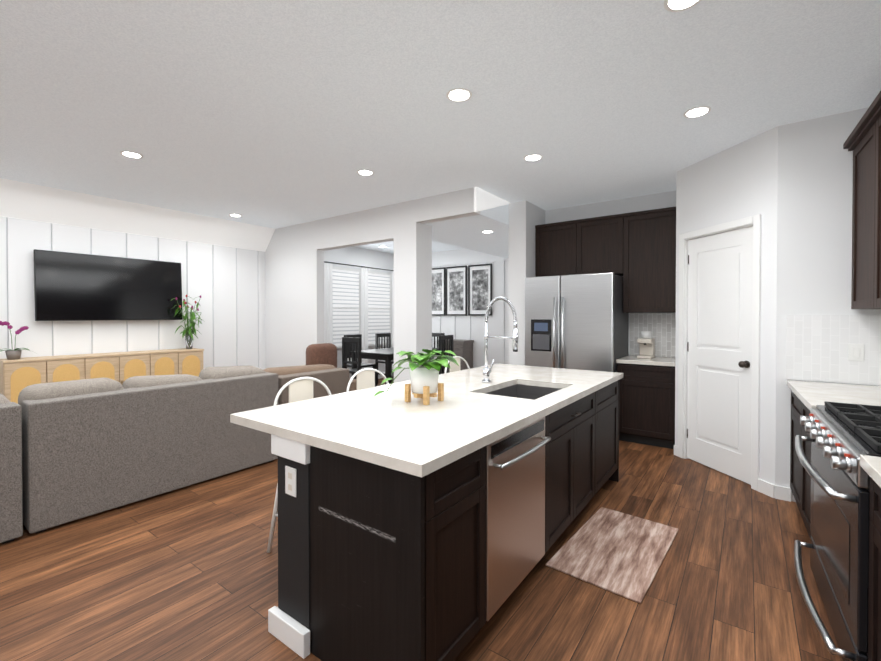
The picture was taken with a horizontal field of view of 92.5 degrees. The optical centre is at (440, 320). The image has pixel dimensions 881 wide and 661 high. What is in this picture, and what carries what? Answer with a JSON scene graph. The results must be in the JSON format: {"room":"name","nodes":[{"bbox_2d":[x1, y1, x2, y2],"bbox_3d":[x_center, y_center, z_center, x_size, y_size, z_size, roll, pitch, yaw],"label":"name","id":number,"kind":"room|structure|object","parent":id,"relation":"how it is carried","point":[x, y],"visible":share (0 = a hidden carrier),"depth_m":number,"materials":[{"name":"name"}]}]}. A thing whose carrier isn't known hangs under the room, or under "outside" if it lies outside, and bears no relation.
{"room":"open-plan kitchen","nodes":[
{"label":"open-plan kitchen","id":0,"kind":"room"},
{"bbox_2d":[0,178,411,378],"bbox_3d":[-3.757,-0.086,6.039,0.450,2.850,10.300,0,1,36],"label":"wall","id":1,"kind":"structure","parent":0,"point":[292,261],"depth_m":6.10,"materials":[{"name":"white paint"}]},
{"bbox_2d":[34,249,182,320],"bbox_3d":[-4.196,-0.410,5.457,0.099,0.820,1.550,0,1,36],"label":"tv","id":2,"kind":"object","parent":1,"relation":"attached to","point":[68,286],"visible":1,"depth_m":5.33,"materials":[{"name":"black"}]},
{"bbox_2d":[6,217,508,369],"bbox_3d":[-2.043,-0.001,4.982,4.165,2.500,9.690,0,1,36],"label":"wall paneling","id":3,"kind":"structure","parent":1,"relation":"attached to","point":[11,268],"depth_m":6.20,"materials":[{"name":"white paint"}]},
{"bbox_2d":[333,267,360,348],"bbox_3d":[-1.943,-0.253,8.600,0.060,1.630,0.880,0,1,36],"label":"window","id":4,"kind":"structure","parent":1,"relation":"in","point":[346,301],"depth_m":8.62,"materials":[{"name":"white plastic"}]},
{"bbox_2d":[324,261,393,270],"bbox_3d":[-1.641,-1.132,8.971,0.100,0.024,2.250,0,1,36],"label":"curtain rod","id":5,"kind":"object","parent":1,"relation":"attached to","point":[357,266],"visible":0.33,"depth_m":8.76,"materials":[{"name":"black"}]},
{"bbox_2d":[324,263,332,343],"bbox_3d":[-2.188,0.091,8.169,0.050,2.390,0.250,0,1,36],"label":"curtain","id":6,"kind":"object","parent":5,"relation":"hanging from","point":[328,303],"visible":0.5,"depth_m":8.19,"materials":[{"name":"white fabric"}]},
{"bbox_2d":[361,267,367,367],"bbox_3d":[-1.614,0.083,8.957,0.050,2.390,0.220,0,1,36],"label":"curtain","id":7,"kind":"object","parent":5,"relation":"hanging from","point":[364,302],"visible":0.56,"depth_m":8.93,"materials":[{"name":"white fabric"}]},
{"bbox_2d":[392,271,393,368],"bbox_3d":[-1.037,0.075,9.750,0.050,2.390,0.260,0,1,36],"label":"curtain","id":8,"kind":"object","parent":5,"relation":"hanging from","point":[392,312],"visible":0.23,"depth_m":9.65,"materials":[{"name":"white fabric"}]},
{"bbox_2d":[368,271,391,345],"bbox_3d":[-1.384,-0.261,9.368,0.060,1.630,0.880,0,1,36],"label":"window","id":9,"kind":"structure","parent":1,"relation":"in","point":[379,302],"depth_m":9.41,"materials":[{"name":"white plastic"}]},
{"bbox_2d":[378,373,790,501],"bbox_3d":[-0.552,1.312,3.811,8.270,0.100,10.150,0,1,36],"label":"baseboard","id":10,"kind":"structure","parent":1,"relation":"attached to","point":[774,491],"depth_m":3.25,"materials":[{"name":"white wood"}]},
{"bbox_2d":[0,378,842,660],"bbox_3d":[-0.552,1.392,3.812,8.270,0.060,10.150,0,1,36],"label":"floor","id":11,"kind":"structure","parent":0,"point":[188,573],"depth_m":2.18,"materials":[{"name":"brown wood"}]},
{"bbox_2d":[0,348,203,403],"bbox_3d":[-4.106,0.881,5.313,0.390,0.930,2.010,0,1,36],"label":"sideboard","id":12,"kind":"object","parent":11,"relation":"on","point":[17,376],"visible":0.44,"depth_m":5.03,"materials":[{"name":"brown wood"}]},
{"bbox_2d":[0,321,29,359],"bbox_3d":[-4.622,0.213,4.569,0.228,0.418,0.383,0,1,36],"label":"orchid plant","id":13,"kind":"object","parent":12,"relation":"on","point":[12,354],"visible":1,"depth_m":4.55,"materials":[{"name":"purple plant"}]},
{"bbox_2d":[172,295,201,348],"bbox_3d":[-3.582,0.021,5.996,0.224,0.774,0.466,0,1,36],"label":"flower vase","id":14,"kind":"object","parent":12,"relation":"on","point":[188,333],"visible":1,"depth_m":5.99,"materials":[{"name":"clear glass"}]},
{"bbox_2d":[0,364,356,543],"bbox_3d":[-2.909,0.897,3.841,1.900,0.929,4.130,0,1,36],"label":"sectional sofa","id":15,"kind":"object","parent":11,"relation":"on","point":[71,450],"visible":0.75,"depth_m":3.09,"materials":[{"name":"grey fabric"}]},
{"bbox_2d":[306,343,336,367],"bbox_3d":[-1.469,0.486,5.219,0.220,0.397,0.400,0,1,36],"label":"armchair","id":16,"kind":"object","parent":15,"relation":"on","point":[323,353],"visible":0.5,"depth_m":5.10,"materials":[{"name":"brown leather"}]},
{"bbox_2d":[267,377,330,552],"bbox_3d":[-0.705,0.869,2.551,0.474,1.016,0.474,0,1,36],"label":"bar stool","id":17,"kind":"object","parent":11,"relation":"on","point":[300,388],"visible":0.33,"depth_m":2.63,"materials":[{"name":"white"}]},
{"bbox_2d":[344,334,374,368],"bbox_3d":[-1.543,0.798,8.060,0.420,1.040,0.420,0,1,36],"label":"dining chair","id":18,"kind":"object","parent":11,"relation":"on","point":[363,365],"visible":0.4,"depth_m":8.07,"materials":[{"name":"black paint"}]},
{"bbox_2d":[342,337,376,386],"bbox_3d":[-1.383,0.806,7.226,0.420,1.040,0.420,0,1,36],"label":"dining chair","id":19,"kind":"object","parent":11,"relation":"on","point":[356,341],"visible":0.65,"depth_m":7.05,"materials":[{"name":"black paint"}]},
{"bbox_2d":[346,368,388,391],"bbox_3d":[-0.376,0.864,3.004,0.474,1.016,0.474,0,1,36],"label":"bar stool","id":20,"kind":"object","parent":11,"relation":"on","point":[365,378],"visible":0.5,"depth_m":3.12,"materials":[{"name":"white"}]},
{"bbox_2d":[375,333,393,383],"bbox_3d":[-1.048,0.791,8.739,0.420,1.040,0.420,0,1,36],"label":"dining chair","id":21,"kind":"object","parent":11,"relation":"on","point":[382,335],"visible":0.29,"depth_m":8.74,"materials":[{"name":"black paint"}]},
{"bbox_2d":[351,347,443,384],"bbox_3d":[-0.795,0.938,8.036,0.960,0.760,1.600,0,1,36],"label":"dining table","id":22,"kind":"object","parent":11,"relation":"on","point":[386,355],"visible":0.42,"depth_m":7.38,"materials":[{"name":"black paint"}]},
{"bbox_2d":[432,333,444,373],"bbox_3d":[-0.206,0.790,8.843,0.420,1.040,0.420,0,1,36],"label":"dining chair","id":23,"kind":"object","parent":11,"relation":"on","point":[434,335],"visible":0.1,"depth_m":8.94,"materials":[{"name":"black paint"}]},
{"bbox_2d":[262,375,622,660],"bbox_3d":[0.403,0.933,2.710,0.898,0.880,2.740,0,1,36],"label":"kitchen island","id":24,"kind":"object","parent":11,"relation":"on","point":[415,529],"depth_m":1.71,"materials":[{"name":"black wood"}]},
{"bbox_2d":[230,363,553,442],"bbox_3d":[0.024,0.470,2.987,0.620,0.040,2.730,0,1,36],"label":"island countertop","id":25,"kind":"structure","parent":24,"relation":"on","point":[300,419],"depth_m":2.27,"materials":[{"name":"white stone"}]},
{"bbox_2d":[373,349,458,404],"bbox_3d":[-0.101,0.304,2.340,0.384,0.303,0.401,0,1,36],"label":"pothos","id":26,"kind":"object","parent":25,"relation":"on","point":[424,385],"visible":1,"depth_m":2.31,"materials":[{"name":"green plant"}]},
{"bbox_2d":[482,296,518,382],"bbox_3d":[0.431,0.138,2.999,0.285,0.620,0.098,0,1,36],"label":"faucet","id":27,"kind":"object","parent":25,"relation":"on","point":[487,370],"visible":1,"depth_m":3.02,"materials":[{"name":"silver metal"}]},
{"bbox_2d":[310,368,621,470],"bbox_3d":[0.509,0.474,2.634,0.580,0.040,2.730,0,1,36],"label":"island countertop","id":28,"kind":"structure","parent":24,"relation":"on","point":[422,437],"depth_m":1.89,"materials":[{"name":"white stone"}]},
{"bbox_2d":[439,335,452,373],"bbox_3d":[-0.046,0.798,8.009,0.420,1.040,0.420,0,1,36],"label":"dining chair","id":29,"kind":"object","parent":11,"relation":"on","point":[445,337],"visible":0.25,"depth_m":7.85,"materials":[{"name":"black paint"}]},
{"bbox_2d":[438,339,473,372],"bbox_3d":[0.322,0.863,8.991,0.680,0.890,0.400,0,1,36],"label":"console table","id":30,"kind":"object","parent":11,"relation":"on","point":[463,349],"visible":0.23,"depth_m":8.77,"materials":[{"name":"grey wood"}]},
{"bbox_2d":[444,356,469,373],"bbox_3d":[0.319,0.854,3.958,0.474,1.016,0.474,0,1,36],"label":"bar stool","id":31,"kind":"object","parent":11,"relation":"on","point":[454,366],"visible":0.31,"depth_m":4.08,"materials":[{"name":"white"}]},
{"bbox_2d":[525,272,628,371],"bbox_3d":[1.653,0.404,5.161,1.035,1.863,0.809,0,1,36],"label":"refrigerator","id":32,"kind":"object","parent":11,"relation":"on","point":[579,321],"visible":0.6,"depth_m":4.84,"materials":[{"name":"grey metal"}]},
{"bbox_2d":[545,507,678,603],"bbox_3d":[1.073,1.368,2.561,0.500,0.010,0.920,0,1,40],"label":"kitchen mat","id":33,"kind":"object","parent":11,"relation":"on","point":[619,553],"visible":0.98,"depth_m":2.48,"materials":[{"name":"fabric"}]},
{"bbox_2d":[616,355,674,448],"bbox_3d":[2.364,0.892,4.756,0.587,0.920,0.618,0,1,36],"label":"base cabinet","id":34,"kind":"object","parent":11,"relation":"on","point":[646,401],"visible":0.71,"depth_m":4.52,"materials":[{"name":"black wood"}]},
{"bbox_2d":[637,331,654,358],"bbox_3d":[2.375,0.279,4.873,0.150,0.300,0.230,0,1,36],"label":"coffee maker","id":35,"kind":"object","parent":34,"relation":"on","point":[646,341],"visible":1,"depth_m":4.85,"materials":[{"name":"beige plastic"}]},
{"bbox_2d":[790,400,794,487],"bbox_3d":[2.725,0.933,2.735,0.668,0.880,0.616,0,1,36],"label":"base cabinet","id":36,"kind":"object","parent":11,"relation":"on","point":[792,434],"depth_m":3.11,"materials":[{"name":"black"}]},
{"bbox_2d":[791,404,811,536],"bbox_3d":[2.437,0.937,2.339,0.668,0.880,0.592,0,1,36],"label":"base cabinet","id":37,"kind":"object","parent":11,"relation":"on","point":[801,490],"depth_m":2.67,"materials":[{"name":"black"}]},
{"bbox_2d":[787,380,880,411],"bbox_3d":[2.574,0.475,2.544,0.693,0.040,1.096,0,1,36],"label":"countertop","id":38,"kind":"structure","parent":37,"relation":"on","point":[807,394],"depth_m":2.65,"materials":[{"name":"white stone"}]},
{"bbox_2d":[794,401,880,660],"bbox_3d":[1.967,0.906,1.723,0.778,0.955,0.994,0,1,36],"label":"gas range","id":39,"kind":"object","parent":11,"relation":"on","point":[843,437],"visible":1,"depth_m":1.70,"materials":[{"name":"grey metal"}]},
{"bbox_2d":[868,480,880,660],"bbox_3d":[1.643,0.950,1.027,0.773,0.880,0.555,0,1,36],"label":"base cabinet","id":40,"kind":"object","parent":11,"relation":"on","point":[874,596],"depth_m":1.41,"materials":[{"name":"black wood"}]},
{"bbox_2d":[860,455,880,495],"bbox_3d":[0.673,0.504,-0.289,0.798,0.040,3.818,0,1,36],"label":"countertop","id":41,"kind":"structure","parent":40,"relation":"on","point":[871,465],"depth_m":1.38,"materials":[{"name":"white stone"}]},
{"bbox_2d":[0,0,880,257],"bbox_3d":[-0.552,-1.388,3.784,8.270,0.360,10.150,0,1,36],"label":"ceiling","id":42,"kind":"structure","parent":0,"point":[274,114],"depth_m":2.77,"materials":[{"name":"white paint"}]},
{"bbox_2d":[120,151,142,157],"bbox_3d":[-2.769,-1.485,3.785,0.170,0.006,0.170,0,1,36],"label":"recessed light","id":43,"kind":"object","parent":42,"relation":"in","point":[130,154],"visible":1,"depth_m":3.77,"materials":[{"name":"white"}]},
{"bbox_2d":[229,214,241,216],"bbox_3d":[-2.950,-1.509,6.069,0.170,0.006,0.170,0,1,36],"label":"recessed light","id":44,"kind":"object","parent":42,"relation":"in","point":[235,215],"visible":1,"depth_m":6.06,"materials":[{"name":"white"}]},
{"bbox_2d":[357,170,373,175],"bbox_3d":[-0.756,-1.490,4.256,0.170,0.006,0.170,0,1,36],"label":"recessed light","id":45,"kind":"object","parent":42,"relation":"in","point":[365,172],"visible":1,"depth_m":4.24,"materials":[{"name":"white"}]},
{"bbox_2d":[446,88,471,101],"bbox_3d":[0.122,-1.474,2.763,0.170,0.006,0.170,0,1,36],"label":"recessed light","id":46,"kind":"object","parent":42,"relation":"in","point":[459,94],"visible":1,"depth_m":2.75,"materials":[{"name":"white"}]},
{"bbox_2d":[524,154,542,160],"bbox_3d":[0.846,-1.486,3.856,0.170,0.006,0.170,0,1,36],"label":"recessed light","id":47,"kind":"object","parent":42,"relation":"in","point":[533,157],"visible":1,"depth_m":3.84,"materials":[{"name":"white"}]},
{"bbox_2d":[664,0,701,11],"bbox_3d":[1.112,-1.466,1.920,0.170,0.006,0.170,0,1,36],"label":"recessed light","id":48,"kind":"object","parent":42,"relation":"in","point":[675,5],"visible":1,"depth_m":1.96,"materials":[{"name":"white"}]},
{"bbox_2d":[683,106,710,117],"bbox_3d":[1.820,-1.477,2.994,0.170,0.006,0.170,0,1,36],"label":"recessed light","id":49,"kind":"object","parent":42,"relation":"in","point":[699,111],"visible":1,"depth_m":2.98,"materials":[{"name":"white"}]},
{"bbox_2d":[412,249,479,367],"bbox_3d":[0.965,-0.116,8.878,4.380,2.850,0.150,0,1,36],"label":"wall","id":50,"kind":"structure","parent":0,"point":[424,324],"depth_m":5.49,"materials":[{"name":"white paint"}]},
{"bbox_2d":[432,267,444,315],"bbox_3d":[-0.116,-0.643,9.529,0.540,1.070,0.025,0,1,36],"label":"picture frame","id":51,"kind":"object","parent":50,"relation":"attached to","point":[438,291],"visible":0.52,"depth_m":9.48,"materials":[{"name":"black"}]},
{"bbox_2d":[446,266,466,315],"bbox_3d":[0.341,-0.639,9.196,0.550,1.070,0.025,0,1,36],"label":"picture frame","id":52,"kind":"object","parent":50,"relation":"attached to","point":[456,290],"visible":1,"depth_m":9.20,"materials":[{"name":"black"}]},
{"bbox_2d":[468,263,491,315],"bbox_3d":[0.826,-0.635,8.843,0.570,1.070,0.025,0,1,36],"label":"picture frame","id":53,"kind":"object","parent":50,"relation":"attached to","point":[479,288],"visible":0.96,"depth_m":8.85,"materials":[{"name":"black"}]},
{"bbox_2d":[480,189,547,366],"bbox_3d":[1.575,-0.088,6.200,0.240,2.850,3.450,0,1,36],"label":"wall","id":54,"kind":"structure","parent":0,"point":[523,215],"depth_m":5.41,"materials":[{"name":"white paint"}]},
{"bbox_2d":[548,187,699,438],"bbox_3d":[2.193,-0.079,5.342,1.770,2.850,0.120,0,1,36],"label":"wall","id":55,"kind":"structure","parent":0,"point":[686,200],"depth_m":4.90,"materials":[{"name":"white paint"}]},
{"bbox_2d":[535,219,582,276],"bbox_3d":[1.584,-0.895,5.485,0.597,0.690,0.346,0,1,36],"label":"upper cabinet","id":56,"kind":"object","parent":55,"relation":"attached to","point":[558,246],"depth_m":5.34,"materials":[{"name":"brown wood"}]},
{"bbox_2d":[583,214,622,274],"bbox_3d":[1.975,-0.892,5.200,0.596,0.690,0.346,0,1,36],"label":"upper cabinet","id":57,"kind":"object","parent":55,"relation":"attached to","point":[603,235],"depth_m":5.02,"materials":[{"name":"brown wood"}]},
{"bbox_2d":[619,207,675,312],"bbox_3d":[2.429,-0.661,4.872,0.638,1.145,0.346,0,1,36],"label":"upper cabinet","id":58,"kind":"object","parent":55,"relation":"attached to","point":[636,251],"depth_m":4.73,"materials":[{"name":"brown wood"}]},
{"bbox_2d":[629,313,675,356],"bbox_3d":[2.552,0.169,5.002,0.580,0.516,0.008,0,1,36],"label":"backsplash","id":59,"kind":"structure","parent":55,"relation":"attached to","point":[661,327],"depth_m":4.99,"materials":[{"name":"tile"}]},
{"bbox_2d":[678,214,760,490],"bbox_3d":[2.506,0.257,3.786,0.118,2.210,0.850,0,1,-11],"label":"door frame","id":60,"kind":"structure","parent":55,"relation":"attached to","point":[754,221],"depth_m":3.55,"materials":[{"name":"white wood"}]},
{"bbox_2d":[687,226,752,484],"bbox_3d":[2.502,0.286,3.781,0.549,2.127,0.518,0,1,36],"label":"pantry door","id":61,"kind":"structure","parent":55,"relation":"in","point":[719,350],"depth_m":3.75,"materials":[{"name":"white wood"}]},
{"bbox_2d":[786,315,880,385],"bbox_3d":[2.875,0.204,3.010,0.630,0.488,0.008,0,1,36],"label":"backsplash","id":62,"kind":"structure","parent":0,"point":[816,347],"depth_m":3.02,"materials":[{"name":"tile"}]},
{"bbox_2d":[848,344,863,360],"bbox_3d":[2.922,0.224,2.965,0.080,0.120,0.010,0,1,36],"label":"light switch","id":63,"kind":"object","parent":62,"relation":"attached to","point":[855,352],"visible":1,"depth_m":2.96,"materials":[{"name":"white plastic"}]},
{"bbox_2d":[851,127,862,308],"bbox_3d":[2.860,-0.639,2.629,0.344,1.133,0.602,0,1,36],"label":"upper cabinet","id":64,"kind":"object","parent":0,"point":[862,142],"depth_m":2.87,"materials":[{"name":"brown wood"}]},
{"bbox_2d":[863,95,880,308],"bbox_3d":[2.576,-0.635,2.238,0.344,1.133,0.590,0,1,36],"label":"upper cabinet","id":65,"kind":"object","parent":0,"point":[871,129],"depth_m":2.55,"materials":[{"name":"brown wood"}]}
]}

